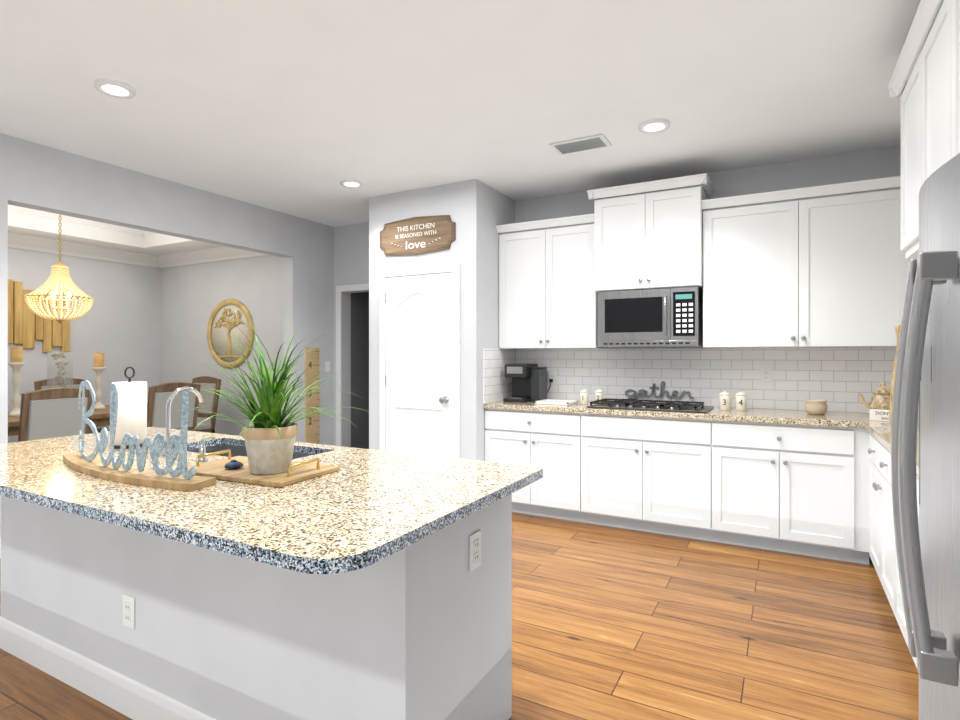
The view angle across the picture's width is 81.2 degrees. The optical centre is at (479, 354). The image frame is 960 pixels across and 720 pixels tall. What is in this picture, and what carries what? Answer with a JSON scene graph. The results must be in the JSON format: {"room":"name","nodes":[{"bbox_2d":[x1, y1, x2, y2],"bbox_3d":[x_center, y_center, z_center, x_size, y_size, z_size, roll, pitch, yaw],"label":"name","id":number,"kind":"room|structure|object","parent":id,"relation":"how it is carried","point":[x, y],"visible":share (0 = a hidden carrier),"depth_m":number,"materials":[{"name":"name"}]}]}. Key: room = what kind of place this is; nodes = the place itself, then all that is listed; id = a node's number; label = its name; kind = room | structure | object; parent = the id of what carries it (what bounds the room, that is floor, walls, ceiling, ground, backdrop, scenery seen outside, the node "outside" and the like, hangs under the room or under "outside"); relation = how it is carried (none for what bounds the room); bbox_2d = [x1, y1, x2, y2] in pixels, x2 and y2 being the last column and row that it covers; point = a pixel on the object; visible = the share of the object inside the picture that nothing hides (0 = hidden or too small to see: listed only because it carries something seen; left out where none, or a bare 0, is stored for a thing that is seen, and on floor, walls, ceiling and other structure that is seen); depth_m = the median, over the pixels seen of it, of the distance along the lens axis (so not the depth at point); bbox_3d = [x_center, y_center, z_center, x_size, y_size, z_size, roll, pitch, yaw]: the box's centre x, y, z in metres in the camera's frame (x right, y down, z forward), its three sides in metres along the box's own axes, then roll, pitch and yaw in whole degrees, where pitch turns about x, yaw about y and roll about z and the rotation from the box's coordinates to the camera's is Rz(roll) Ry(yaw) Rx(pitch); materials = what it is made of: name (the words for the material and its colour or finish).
{"room":"kitchen","nodes":[
{"label":"kitchen","id":0,"kind":"room"},
{"bbox_2d":[8,247,159,442],"bbox_3d":[-5.611,-0.360,6.265,0.150,3.400,4.050,0,0,29],"label":"wall","id":1,"kind":"structure","parent":0,"point":[118,324],"depth_m":7.27,"materials":[{"name":"paint"}]},
{"bbox_2d":[8,279,69,351],"bbox_3d":[-5.487,-0.421,6.291,0.040,0.938,1.553,0,0,29],"label":"wood planks","id":2,"kind":"object","parent":1,"relation":"attached to","point":[27,327],"visible":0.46,"depth_m":6.61,"materials":[{"name":"brown wood"}]},
{"bbox_2d":[8,232,160,267],"bbox_3d":[-5.454,-1.305,6.265,0.125,0.150,3.900,0,0,29],"label":"crown molding","id":3,"kind":"structure","parent":1,"relation":"attached to","point":[38,244],"depth_m":7.03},
{"bbox_2d":[8,210,221,255],"bbox_3d":[-4.122,-1.670,5.539,3.160,0.580,3.900,0,0,29],"label":"ceiling","id":4,"kind":"structure","parent":0,"point":[156,244],"depth_m":6.86,"materials":[{"name":"paint"}]},
{"bbox_2d":[24,214,93,323],"bbox_3d":[-4.174,-0.980,5.567,0.555,1.359,0.548,0,0,29],"label":"beaded chandelier","id":5,"kind":"object","parent":4,"relation":"hanging from","point":[59,278],"visible":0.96,"depth_m":5.51,"materials":[{"name":"gold metal"}]},
{"bbox_2d":[8,204,143,234],"bbox_3d":[-4.982,-1.600,6.008,0.100,0.120,2.800,0,0,29],"label":"crown molding","id":6,"kind":"structure","parent":4,"relation":"attached to","point":[10,207],"depth_m":6.50,"materials":[{"name":"white paint"}]},
{"bbox_2d":[140,230,155,234],"bbox_3d":[-3.480,-1.600,6.726,1.830,0.120,0.100,0,0,29],"label":"crown molding","id":7,"kind":"structure","parent":4,"relation":"attached to","point":[141,231],"depth_m":7.19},
{"bbox_2d":[0,133,333,536],"bbox_3d":[-3.738,-0.360,2.795,0.140,3.400,8.350,0,0,29],"label":"wall","id":8,"kind":"structure","parent":0,"point":[36,176],"depth_m":4.85,"materials":[{"name":"paint"}]},
{"bbox_2d":[305,348,319,443],"bbox_3d":[-1.833,0.455,6.119,0.020,1.050,0.200,0,0,29],"label":"ruler","id":9,"kind":"object","parent":8,"relation":"attached to","point":[311,422],"visible":0.83,"depth_m":6.11,"materials":[{"name":"brown wood"}]},
{"bbox_2d":[325,361,329,371],"bbox_3d":[-1.720,0.140,6.337,0.012,0.116,0.072,0,0,29],"label":"light switch","id":10,"kind":"object","parent":8,"relation":"attached to","point":[327,366],"visible":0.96,"depth_m":6.33,"materials":[{"name":"white plastic"}]},
{"bbox_2d":[351,292,368,448],"bbox_3d":[-0.684,0.040,7.081,1.180,2.600,1.800,0,0,29],"label":"wall","id":11,"kind":"structure","parent":0,"point":[360,363],"depth_m":6.65,"materials":[{"name":"paint"}]},
{"bbox_2d":[369,179,514,460],"bbox_3d":[-0.350,-0.060,5.271,1.140,2.800,0.760,0,0,29],"label":"wall","id":12,"kind":"structure","parent":0,"point":[477,211],"depth_m":4.81,"materials":[{"name":"paint"}]},
{"bbox_2d":[380,215,455,254],"bbox_3d":[-0.566,-1.045,4.936,0.800,0.330,0.032,0,0,29],"label":"sign","id":13,"kind":"object","parent":12,"relation":"attached to","point":[418,235],"visible":1,"depth_m":4.92,"materials":[{"name":"brown wood"}]},
{"bbox_2d":[379,264,459,458],"bbox_3d":[-0.562,0.287,4.902,0.850,2.105,0.089,0,0,29],"label":"pantry door","id":14,"kind":"structure","parent":12,"relation":"in","point":[419,362],"depth_m":4.93,"materials":[{"name":"white wood"}]},
{"bbox_2d":[483,348,514,402],"bbox_3d":[0.181,0.184,5.043,0.010,0.469,0.628,0,0,29],"label":"tile backsplash","id":15,"kind":"structure","parent":12,"relation":"attached to","point":[497,385],"depth_m":4.97,"materials":[{"name":"white tile"}]},
{"bbox_2d":[0,512,918,719],"bbox_3d":[-2.322,1.370,2.906,9.400,0.060,10.400,0,0,29],"label":"floor","id":16,"kind":"structure","parent":0,"point":[612,623],"depth_m":2.64,"materials":[{"name":"brown wood"}]},
{"bbox_2d":[18,387,91,441],"bbox_3d":[-3.688,0.807,4.733,0.574,1.066,0.510,0,0,29],"label":"dining chair","id":17,"kind":"object","parent":16,"relation":"on","point":[50,413],"visible":0.56,"depth_m":4.56,"materials":[{"name":"beige fabric"}]},
{"bbox_2d":[8,404,109,435],"bbox_3d":[-4.174,0.959,5.567,1.000,0.762,2.040,0,0,29],"label":"dining table","id":18,"kind":"object","parent":16,"relation":"on","point":[101,417],"depth_m":5.43,"materials":[{"name":"brown wood"}]},
{"bbox_2d":[8,345,24,415],"bbox_3d":[-4.346,0.245,5.251,0.124,0.665,0.124,0,0,29],"label":"candle holder","id":19,"kind":"object","parent":18,"relation":"on","point":[16,363],"visible":0.94,"depth_m":5.23,"materials":[{"name":"wood"}]},
{"bbox_2d":[47,351,72,387],"bbox_3d":[-4.174,0.273,5.567,0.210,0.610,0.210,0,0,29],"label":"vase","id":20,"kind":"object","parent":18,"relation":"on","point":[60,379],"visible":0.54,"depth_m":5.54,"materials":[{"name":"clear glass"}]},
{"bbox_2d":[92,353,105,409],"bbox_3d":[-4.002,0.275,5.884,0.124,0.605,0.124,0,0,29],"label":"candle holder","id":21,"kind":"object","parent":18,"relation":"on","point":[99,368],"visible":0.98,"depth_m":5.86,"materials":[{"name":"wood"}]},
{"bbox_2d":[34,378,107,432],"bbox_3d":[-4.661,0.807,6.402,0.574,1.066,0.510,0,0,29],"label":"dining chair","id":22,"kind":"object","parent":16,"relation":"on","point":[41,384],"visible":0.06,"depth_m":6.40,"materials":[{"name":"brown wood"}]},
{"bbox_2d":[147,382,200,430],"bbox_3d":[-3.209,0.807,5.611,0.574,1.066,0.510,0,0,29],"label":"dining chair","id":23,"kind":"object","parent":16,"relation":"on","point":[159,395],"visible":0.5,"depth_m":5.43,"materials":[{"name":"beige fabric"}]},
{"bbox_2d":[192,376,220,432],"bbox_3d":[-3.530,0.807,6.750,0.510,1.066,0.574,0,0,29],"label":"dining chair","id":24,"kind":"object","parent":16,"relation":"on","point":[206,382],"visible":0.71,"depth_m":6.85,"materials":[{"name":"beige fabric"}]},
{"bbox_2d":[0,486,524,719],"bbox_3d":[-1.036,0.896,2.345,2.327,0.887,0.738,0,0,29],"label":"kitchen island","id":25,"kind":"object","parent":16,"relation":"on","point":[365,584],"depth_m":1.86,"materials":[{"name":"paint"}]},
{"bbox_2d":[0,426,542,585],"bbox_3d":[-1.095,0.436,2.180,2.450,0.032,1.100,0,0,29],"label":"island countertop","id":26,"kind":"structure","parent":25,"relation":"on","point":[331,527],"depth_m":1.64,"materials":[{"name":"beige stone"}]},
{"bbox_2d":[109,367,146,448],"bbox_3d":[-1.601,0.238,2.558,0.156,0.364,0.156,0,0,29],"label":"paper towel holder","id":27,"kind":"object","parent":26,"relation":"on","point":[132,411],"visible":0.69,"depth_m":2.51,"materials":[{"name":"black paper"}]},
{"bbox_2d":[63,380,215,490],"bbox_3d":[-1.263,0.259,1.980,0.936,0.320,0.168,0,0,34],"label":"sign","id":28,"kind":"object","parent":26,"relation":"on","point":[181,477],"visible":1,"depth_m":1.86,"materials":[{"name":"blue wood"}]},
{"bbox_2d":[160,386,214,461],"bbox_3d":[-1.159,0.278,2.312,0.268,0.284,0.185,0,0,29],"label":"faucet","id":29,"kind":"object","parent":26,"relation":"on","point":[191,456],"depth_m":2.30,"materials":[{"name":"silver metal"}]},
{"bbox_2d":[173,449,339,487],"bbox_3d":[-0.793,0.392,1.993,0.500,0.056,0.290,0,0,25],"label":"wood tray","id":30,"kind":"object","parent":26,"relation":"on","point":[296,472],"visible":0.85,"depth_m":1.91,"materials":[{"name":"brown wood"}]},
{"bbox_2d":[224,459,243,469],"bbox_3d":[-0.869,0.387,1.977,0.063,0.032,0.063,0,0,29],"label":"decor","id":31,"kind":"object","parent":30,"relation":"in","point":[233,464],"visible":1,"depth_m":1.96,"materials":[{"name":"blue"}]},
{"bbox_2d":[165,320,374,474],"bbox_3d":[-0.726,0.136,1.929,0.668,0.535,0.706,0,0,29],"label":"potted grass","id":32,"kind":"object","parent":30,"relation":"in","point":[269,433],"depth_m":1.88,"materials":[{"name":"green plant"}]},
{"bbox_2d":[485,409,587,522],"bbox_3d":[0.588,0.901,4.838,0.915,0.879,0.617,0,0,29],"label":"base cabinet","id":33,"kind":"object","parent":16,"relation":"on","point":[557,443],"depth_m":4.53,"materials":[{"name":"paint"}]},
{"bbox_2d":[588,413,723,542],"bbox_3d":[1.351,0.901,4.422,1.073,0.879,0.617,0,0,29],"label":"base cabinet","id":34,"kind":"object","parent":16,"relation":"on","point":[661,475],"depth_m":4.11,"materials":[{"name":"paint"}]},
{"bbox_2d":[724,421,875,564],"bbox_3d":[2.147,0.901,3.988,0.985,0.879,0.617,0,0,29],"label":"base cabinet","id":35,"kind":"object","parent":16,"relation":"on","point":[792,481],"depth_m":3.68,"materials":[{"name":"paint"}]},
{"bbox_2d":[484,401,918,432],"bbox_3d":[1.640,0.440,4.253,3.324,0.040,0.637,0,0,29],"label":"countertop","id":36,"kind":"structure","parent":35,"relation":"on","point":[761,416],"depth_m":3.97,"materials":[{"name":"beige stone"}]},
{"bbox_2d":[503,363,546,402],"bbox_3d":[0.406,0.252,5.012,0.295,0.335,0.310,0,0,29],"label":"coffee maker","id":37,"kind":"object","parent":36,"relation":"on","point":[529,382],"visible":0.96,"depth_m":4.94,"materials":[{"name":"black plastic"}]},
{"bbox_2d":[534,399,577,404],"bbox_3d":[0.650,0.408,4.765,0.300,0.022,0.250,0,0,29],"label":"tray","id":38,"kind":"object","parent":36,"relation":"on","point":[556,402],"visible":0.98,"depth_m":4.71,"materials":[{"name":"white plastic"}]},
{"bbox_2d":[580,389,588,403],"bbox_3d":[0.879,0.356,4.726,0.074,0.126,0.075,0,0,29],"label":"canister","id":39,"kind":"object","parent":36,"relation":"on","point":[584,396],"visible":1,"depth_m":4.70,"materials":[{"name":"beige ceramic"}]},
{"bbox_2d":[595,389,603,400],"bbox_3d":[1.005,0.356,4.726,0.074,0.126,0.075,0,0,29],"label":"canister","id":40,"kind":"object","parent":36,"relation":"on","point":[598,394],"visible":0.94,"depth_m":4.70,"materials":[{"name":"beige ceramic"}]},
{"bbox_2d":[587,398,713,412],"bbox_3d":[1.338,0.398,4.396,0.880,0.044,0.490,0,0,29],"label":"cooktop","id":41,"kind":"object","parent":36,"relation":"in","point":[652,405],"visible":1,"depth_m":4.29,"materials":[{"name":"grey metal"}]},
{"bbox_2d":[625,381,693,398],"bbox_3d":[1.487,0.323,4.666,0.557,0.199,0.032,0,0,29],"label":"word sign","id":42,"kind":"object","parent":36,"relation":"on","point":[653,388],"visible":0.9,"depth_m":4.67,"materials":[{"name":"grey metal"}]},
{"bbox_2d":[719,391,730,409],"bbox_3d":[1.846,0.349,4.221,0.082,0.141,0.083,0,0,29],"label":"canister","id":43,"kind":"object","parent":36,"relation":"on","point":[724,400],"visible":1,"depth_m":4.19,"materials":[{"name":"beige ceramic"}]},
{"bbox_2d":[735,391,746,410],"bbox_3d":[1.952,0.349,4.186,0.082,0.141,0.083,0,0,29],"label":"canister","id":44,"kind":"object","parent":36,"relation":"on","point":[740,401],"visible":1,"depth_m":4.16,"materials":[{"name":"beige ceramic"}]},
{"bbox_2d":[805,399,827,414],"bbox_3d":[2.354,0.369,3.921,0.136,0.100,0.135,0,0,29],"label":"stoneware crock","id":45,"kind":"object","parent":36,"relation":"on","point":[816,406],"visible":1,"depth_m":3.87,"materials":[{"name":"beige ceramic"}]},
{"bbox_2d":[870,409,889,421],"bbox_3d":[2.556,0.385,3.498,0.200,0.070,0.032,0,0,41],"label":"block sign","id":46,"kind":"object","parent":36,"relation":"on","point":[878,415],"visible":0.58,"depth_m":3.52,"materials":[{"name":"white wood"}]},
{"bbox_2d":[859,382,889,409],"bbox_3d":[2.675,0.301,3.713,0.266,0.237,0.160,0,0,29],"label":"teapot","id":47,"kind":"object","parent":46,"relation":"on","point":[880,399],"visible":0.52,"depth_m":3.68,"materials":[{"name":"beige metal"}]},
{"bbox_2d":[889,325,900,423],"bbox_3d":[2.377,0.127,3.169,0.100,0.586,0.098,0,0,29],"label":"cutting board","id":48,"kind":"object","parent":36,"relation":"on","point":[897,329],"visible":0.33,"depth_m":3.17,"materials":[{"name":"brown wood"}]},
{"bbox_2d":[868,434,887,597],"bbox_3d":[2.412,0.900,2.839,0.616,0.880,0.978,0,0,29],"label":"base cabinet","id":49,"kind":"object","parent":16,"relation":"on","point":[882,550],"depth_m":3.05,"materials":[{"name":"paint"}]},
{"bbox_2d":[888,451,915,664],"bbox_3d":[2.057,0.900,2.188,0.616,0.880,0.754,0,0,29],"label":"base cabinet","id":50,"kind":"object","parent":16,"relation":"on","point":[895,600],"depth_m":2.65,"materials":[{"name":"paint"}]},
{"bbox_2d":[916,477,918,667],"bbox_3d":[1.791,0.900,1.701,0.616,0.880,0.602,0,0,29],"label":"base cabinet","id":51,"kind":"object","parent":16,"relation":"on","point":[916,477],"depth_m":2.17,"materials":[{"name":"paint"}]},
{"bbox_2d":[891,153,959,719],"bbox_3d":[1.321,0.442,1.079,0.846,1.773,0.920,0,0,29],"label":"refrigerator","id":52,"kind":"object","parent":16,"relation":"on","point":[927,374],"visible":1,"depth_m":1.29,"materials":[{"name":"silver metal"}]},
{"bbox_2d":[0,0,943,226],"bbox_3d":[-1.195,-1.520,1.381,5.960,0.120,8.800,0,0,29],"label":"ceiling","id":53,"kind":"structure","parent":0,"point":[300,108],"depth_m":3.09,"materials":[{"name":"paint"}]},
{"bbox_2d":[93,78,135,98],"bbox_3d":[-1.990,-1.448,3.055,0.196,0.021,0.196,0,0,29],"label":"recessed light","id":54,"kind":"object","parent":53,"relation":"in","point":[114,88],"visible":1,"depth_m":3.04,"materials":[{"name":"white plastic"}]},
{"bbox_2d":[340,179,362,187],"bbox_3d":[-1.089,-1.448,4.751,0.196,0.021,0.196,0,0,29],"label":"recessed light","id":55,"kind":"object","parent":53,"relation":"in","point":[352,183],"visible":1,"depth_m":4.73,"materials":[{"name":"white plastic"}]},
{"bbox_2d":[549,134,611,154],"bbox_3d":[0.698,-1.451,3.891,0.380,0.016,0.220,0,0,29],"label":"ceiling vent","id":56,"kind":"object","parent":53,"relation":"in","point":[582,144],"visible":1,"depth_m":3.87,"materials":[{"name":"grey metal"}]},
{"bbox_2d":[638,118,670,133],"bbox_3d":[1.106,-1.448,3.554,0.196,0.021,0.196,0,0,29],"label":"recessed light","id":57,"kind":"object","parent":53,"relation":"in","point":[654,125],"visible":1,"depth_m":3.54,"materials":[{"name":"white plastic"}]},
{"bbox_2d":[160,145,900,446],"bbox_3d":[-0.659,-0.360,5.957,9.400,3.400,0.150,0,0,29],"label":"wall","id":58,"kind":"structure","parent":0,"point":[192,296],"depth_m":6.87,"materials":[{"name":"paint"}]},
{"bbox_2d":[157,246,267,267],"bbox_3d":[-3.209,-1.305,7.192,2.880,0.150,0.125,0,0,29],"label":"crown molding","id":59,"kind":"structure","parent":58,"relation":"attached to","point":[222,253],"depth_m":7.43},
{"bbox_2d":[207,299,253,367],"bbox_3d":[-3.250,-0.270,7.263,0.900,0.900,0.057,0,0,29],"label":"wall plaque","id":60,"kind":"object","parent":58,"relation":"attached to","point":[225,311],"visible":0.98,"depth_m":7.25,"materials":[{"name":"gold metal"}]},
{"bbox_2d":[336,283,368,445],"bbox_3d":[-1.191,0.280,6.151,1.020,2.120,0.017,0,0,29],"label":"door frame","id":61,"kind":"structure","parent":58,"relation":"attached to","point":[345,288],"depth_m":6.37,"materials":[{"name":"white wood"}]},
{"bbox_2d":[496,173,916,348],"bbox_3d":[1.665,-0.685,4.338,3.363,1.270,0.463,0,0,29],"label":"upper cabinet","id":62,"kind":"object","parent":58,"relation":"attached to","point":[824,271],"visible":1,"depth_m":4.13,"materials":[{"name":"white wood"}]},
{"bbox_2d":[598,286,702,346],"bbox_3d":[1.370,-0.284,4.505,0.763,0.444,0.450,0,0,29],"label":"microwave","id":63,"kind":"object","parent":62,"relation":"attached to","point":[665,317],"visible":1,"depth_m":4.34,"materials":[{"name":"silver metal"}]},
{"bbox_2d":[516,347,918,414],"bbox_3d":[1.791,0.185,4.529,3.305,0.467,0.012,0,0,29],"label":"tile backsplash","id":64,"kind":"structure","parent":58,"relation":"attached to","point":[839,379],"depth_m":4.43,"materials":[{"name":"white tile"}]},
{"bbox_2d":[547,372,555,391],"bbox_3d":[0.663,0.252,5.102,0.077,0.174,0.061,0,0,29],"label":"outlet","id":65,"kind":"object","parent":64,"relation":"attached to","point":[551,375],"depth_m":5.12,"materials":[{"name":"white plastic"}]},
{"bbox_2d":[761,367,770,382],"bbox_3d":[2.183,0.158,4.273,0.061,0.114,0.061,0,0,29],"label":"outlet","id":66,"kind":"object","parent":64,"relation":"attached to","point":[765,375],"depth_m":4.30,"materials":[{"name":"white plastic"}]},
{"bbox_3d":[1.300,-0.160,-0.008,0.150,3.000,8.750,0,0,29],"label":"wall","id":67,"kind":"structure","parent":0,"visible":0},
{"bbox_2d":[887,0,959,258],"bbox_3d":[1.718,-0.890,1.573,0.623,0.860,2.406,0,0,29],"label":"upper cabinet","id":68,"kind":"object","parent":67,"relation":"attached to","point":[928,91],"visible":0.71,"depth_m":2.22,"materials":[{"name":"white wood"}]}
]}

